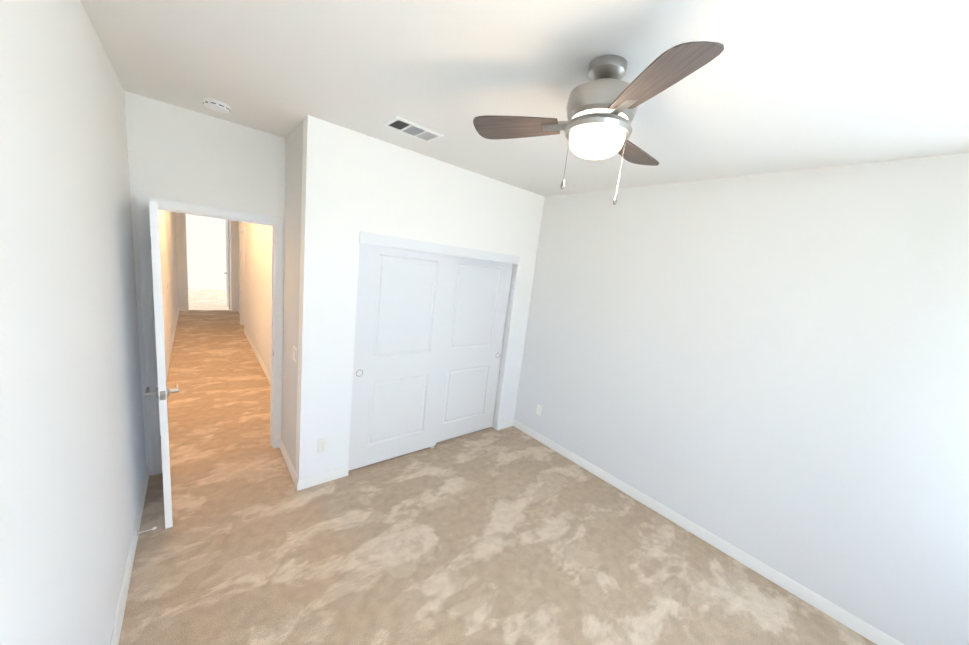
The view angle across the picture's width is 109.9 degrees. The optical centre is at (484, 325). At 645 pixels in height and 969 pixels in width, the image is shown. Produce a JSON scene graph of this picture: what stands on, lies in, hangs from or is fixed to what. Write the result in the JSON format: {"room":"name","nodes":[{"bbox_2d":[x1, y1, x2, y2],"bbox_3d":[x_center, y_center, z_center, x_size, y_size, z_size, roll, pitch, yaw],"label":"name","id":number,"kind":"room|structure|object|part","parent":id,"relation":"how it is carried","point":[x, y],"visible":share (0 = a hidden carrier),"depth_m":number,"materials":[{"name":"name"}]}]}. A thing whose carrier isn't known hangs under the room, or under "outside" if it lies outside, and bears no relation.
{"room":"empty bedroom","nodes":[
{"label":"empty bedroom","id":0,"kind":"room"},
{"bbox_2d":[0,0,178,644],"bbox_3d":[-5.020,-0.961,5.294,0.120,2.740,16.520,-2,13,-40],"label":"wall","id":1,"kind":"structure","parent":0,"point":[72,457],"depth_m":1.09,"materials":[{"name":"paint"}]},
{"bbox_2d":[110,466,148,644],"bbox_3d":[-1.278,1.556,1.076,0.015,0.083,4.220,-2,13,-40],"label":"baseboard","id":2,"kind":"structure","parent":1,"relation":"attached to","point":[118,622],"depth_m":1.85,"materials":[{"name":"white paint"}]},
{"bbox_2d":[137,527,156,535],"bbox_3d":[-2.104,1.277,2.118,0.087,0.026,0.026,-2,13,-40],"label":"door stop","id":3,"kind":"object","parent":2,"relation":"attached to","point":[139,532],"visible":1,"depth_m":2.11,"materials":[{"name":"silver metal"}]},
{"bbox_2d":[166,308,180,381],"bbox_3d":[-5.069,0.353,5.514,0.030,0.083,7.460,-2,13,-40],"label":"baseboard","id":4,"kind":"structure","parent":1,"relation":"attached to","point":[179,309],"depth_m":5.55,"materials":[{"name":"white paint"}]},
{"bbox_2d":[124,91,285,474],"bbox_3d":[-1.251,-0.220,3.534,3.315,2.740,0.120,-2,13,-40],"label":"wall","id":5,"kind":"structure","parent":0,"point":[180,154],"depth_m":2.48,"materials":[{"name":"paint"}]},
{"bbox_2d":[145,201,178,528],"bbox_3d":[-2.176,0.240,2.285,0.151,2.025,0.766,-3,13,-44],"label":"bedroom door","id":6,"kind":"structure","parent":5,"relation":"in","point":[163,391],"depth_m":2.01,"materials":[{"name":"white paint"}]},
{"bbox_3d":[-2.035,0.402,2.079,0.066,0.065,0.142,-2,13,-40],"label":"lever","id":7,"kind":"part","parent":6,"relation":"part of","materials":[{"name":"grey metal"}]},
{"bbox_3d":[-1.966,0.398,2.143,0.061,0.065,0.148,-2,13,-40],"label":"lever","id":8,"kind":"part","parent":6,"relation":"part of","materials":[{"name":"grey metal"}]},
{"bbox_2d":[135,194,284,475],"bbox_3d":[-2.189,0.117,2.811,0.890,2.110,0.139,-2,13,-40],"label":"door frame","id":9,"kind":"structure","parent":5,"relation":"attached to","point":[145,275],"depth_m":2.61,"materials":[{"name":"white paint"}]},
{"bbox_2d":[175,212,238,310],"bbox_3d":[-6.653,-1.733,8.687,1.815,2.740,0.120,-2,13,-40],"label":"wall","id":10,"kind":"structure","parent":0,"point":[179,253],"depth_m":8.23,"materials":[{"name":"paint"}]},
{"bbox_2d":[182,213,234,310],"bbox_3d":[-6.889,-1.602,8.509,0.990,2.490,0.138,-2,13,-40],"label":"door frame","id":11,"kind":"structure","parent":10,"relation":"attached to","point":[185,264],"depth_m":8.35,"materials":[{"name":"white paint"}]},
{"bbox_2d":[226,220,230,309],"bbox_3d":[-6.893,-1.677,9.129,0.035,2.404,0.800,-2,13,-40],"label":"door","id":12,"kind":"structure","parent":10,"relation":"in","point":[228,262],"depth_m":8.97,"materials":[{"name":"white paint"}]},
{"bbox_2d":[186,214,230,289],"bbox_3d":[-9.633,-2.658,12.054,3.960,2.740,0.100,-2,13,-40],"label":"wall","id":13,"kind":"structure","parent":0,"point":[206,251],"depth_m":11.90,"materials":[{"name":"white paint"}]},
{"bbox_2d":[188,288,230,309],"bbox_3d":[-8.368,-0.815,10.627,4.200,0.100,4.580,-2,13,-40],"label":"floor","id":14,"kind":"structure","parent":0,"point":[207,299],"depth_m":10.19,"materials":[{"name":"carpet"}]},
{"bbox_2d":[238,221,271,375],"bbox_3d":[-4.015,-0.975,6.057,0.230,2.740,7.460,-2,13,-40],"label":"wall","id":15,"kind":"structure","parent":0,"point":[258,254],"depth_m":5.35,"materials":[{"name":"paint"}]},
{"bbox_2d":[239,228,244,329],"bbox_3d":[-5.062,-0.969,7.192,0.138,2.110,0.900,-2,13,-40],"label":"door frame","id":16,"kind":"structure","parent":15,"relation":"attached to","point":[242,272],"depth_m":7.40,"materials":[{"name":"white paint"}]},
{"bbox_2d":[244,330,270,384],"bbox_3d":[-3.409,0.599,5.208,0.014,0.083,4.790,-2,13,-40],"label":"baseboard","id":17,"kind":"structure","parent":15,"relation":"attached to","point":[267,374],"depth_m":5.40,"materials":[{"name":"white paint"}]},
{"bbox_2d":[281,121,302,471],"bbox_3d":[-1.543,-0.131,2.818,0.120,2.740,0.610,-2,13,-40],"label":"wall","id":18,"kind":"structure","parent":0,"point":[293,181],"depth_m":2.73,"materials":[{"name":"paint"}]},
{"bbox_2d":[280,439,301,490],"bbox_3d":[-1.703,1.185,2.948,0.015,0.083,0.745,-2,13,-40],"label":"baseboard","id":19,"kind":"structure","parent":18,"relation":"attached to","point":[298,483],"depth_m":2.85,"materials":[{"name":"white paint"}]},
{"bbox_2d":[292,345,296,362],"bbox_3d":[-1.499,0.225,2.676,0.013,0.115,0.116,-2,13,-40],"label":"light switch","id":20,"kind":"object","parent":18,"relation":"attached to","point":[294,349],"visible":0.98,"depth_m":2.65,"materials":[{"name":"white plastic"}]},
{"bbox_2d":[296,115,544,479],"bbox_3d":[-0.439,-0.083,3.286,2.405,2.740,0.120,-2,13,-40],"label":"wall","id":21,"kind":"structure","parent":0,"point":[354,183],"depth_m":2.68,"materials":[{"name":"paint"}]},
{"bbox_2d":[317,438,326,452],"bbox_3d":[-1.308,0.967,2.740,0.070,0.115,0.008,-2,13,-40],"label":"outlet","id":22,"kind":"object","parent":21,"relation":"attached to","point":[322,445],"visible":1,"depth_m":2.74,"materials":[{"name":"white plastic"}]},
{"bbox_2d":[302,466,348,488],"bbox_3d":[-1.312,1.254,2.811,0.361,0.083,0.014,-2,13,-40],"label":"baseboard","id":23,"kind":"structure","parent":21,"relation":"attached to","point":[321,478],"depth_m":2.80,"materials":[{"name":"white paint"}]},
{"bbox_2d":[348,243,453,470],"bbox_3d":[-0.748,0.280,3.090,0.895,1.985,0.035,-2,13,-40],"label":"closet door","id":24,"kind":"structure","parent":21,"relation":"in","point":[403,302],"depth_m":3.04,"materials":[{"name":"white paint"}]},
{"bbox_2d":[349,246,517,441],"bbox_3d":[-0.440,0.254,3.377,1.745,2.050,0.120,-2,13,-40],"label":"door frame","id":25,"kind":"structure","parent":21,"relation":"attached to","point":[505,341],"depth_m":3.92,"materials":[{"name":"white paint"}]},
{"bbox_2d":[359,231,519,263],"bbox_3d":[-0.290,-0.697,3.167,1.752,0.087,0.019,-2,13,-40],"label":"trim","id":26,"kind":"structure","parent":21,"relation":"attached to","point":[389,241],"depth_m":3.01,"materials":[{"name":"white paint"}]},
{"bbox_2d":[436,256,512,442],"bbox_3d":[-0.146,0.254,3.655,0.895,1.985,0.035,-2,13,-40],"label":"closet door","id":27,"kind":"structure","parent":21,"relation":"in","point":[479,297],"depth_m":3.65,"materials":[{"name":"white paint"}]},
{"bbox_2d":[119,310,876,644],"bbox_3d":[-2.402,0.857,4.931,3.850,0.100,12.170,-2,13,-40],"label":"floor carpet","id":28,"kind":"object","parent":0,"point":[505,536],"depth_m":2.26,"materials":[{"name":"beige carpet"}]},
{"bbox_2d":[80,0,968,196],"bbox_3d":[0.294,-1.182,1.680,3.555,0.120,4.460,-2,13,-40],"label":"ceiling","id":29,"kind":"structure","parent":0,"point":[774,86],"depth_m":1.48,"materials":[{"name":"white paint"}]},
{"bbox_2d":[203,98,229,112],"bbox_3d":[-1.753,-1.433,2.225,0.142,0.039,0.142,-2,13,-40],"label":"smoke detector","id":30,"kind":"object","parent":29,"relation":"attached to","point":[216,105],"visible":0.98,"depth_m":2.19,"materials":[{"name":"white plastic"}]},
{"bbox_2d":[382,116,443,141],"bbox_3d":[-0.476,-1.308,2.278,0.350,0.010,0.208,-2,13,-40],"label":"ceiling vent","id":31,"kind":"object","parent":29,"relation":"in","point":[399,124],"visible":1,"depth_m":2.26,"materials":[{"name":"white plastic"}]},
{"bbox_2d":[473,41,723,204],"bbox_3d":[0.553,-0.793,1.483,0.874,0.516,1.000,-2,13,-40],"label":"ceiling fan","id":32,"kind":"object","parent":29,"relation":"hanging from","point":[604,103],"visible":1,"depth_m":1.31,"materials":[{"name":"brown wood"}]},
{"bbox_3d":[0.168,-0.884,1.509,0.452,0.012,0.170,10,-1,20],"label":"blade","id":33,"kind":"part","parent":32,"relation":"part of","materials":[{"name":"brown wood"}]},
{"bbox_3d":[0.465,-0.774,1.412,0.227,0.140,0.227,-2,13,-40],"label":"globe","id":34,"kind":"part","parent":32,"relation":"part of","materials":[{"name":"white glass"}]},
{"bbox_3d":[0.481,-0.915,1.388,0.280,0.262,0.280,-2,13,-40],"label":"motor","id":35,"kind":"part","parent":32,"relation":"part of","materials":[{"name":"grey metal"}]},
{"bbox_3d":[0.698,-0.845,1.636,0.452,0.012,0.170,-3,25,-45],"label":"blade","id":36,"kind":"part","parent":32,"relation":"part of","materials":[{"name":"brown wood"}]},
{"bbox_3d":[0.530,-0.770,1.088,0.170,0.012,0.452,-6,12,-9],"label":"blade","id":37,"kind":"part","parent":32,"relation":"part of","materials":[{"name":"brown wood"}]},
{"bbox_2d":[514,152,968,644],"bbox_3d":[1.402,0.168,3.076,0.120,2.740,4.340,-2,13,-40],"label":"wall","id":38,"kind":"structure","parent":0,"point":[771,370],"depth_m":2.25,"materials":[{"name":"paint"}]},
{"bbox_2d":[536,404,541,415],"bbox_3d":[0.627,0.976,3.918,0.008,0.115,0.070,-2,13,-40],"label":"outlet","id":39,"kind":"object","parent":38,"relation":"attached to","point":[539,410],"visible":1,"depth_m":3.91,"materials":[{"name":"white plastic"}]},
{"bbox_2d":[510,419,903,644],"bbox_3d":[1.470,1.556,2.940,0.015,0.083,3.490,-2,13,-40],"label":"baseboard","id":40,"kind":"structure","parent":38,"relation":"attached to","point":[851,621],"depth_m":2.50,"materials":[{"name":"white paint"}]}
]}

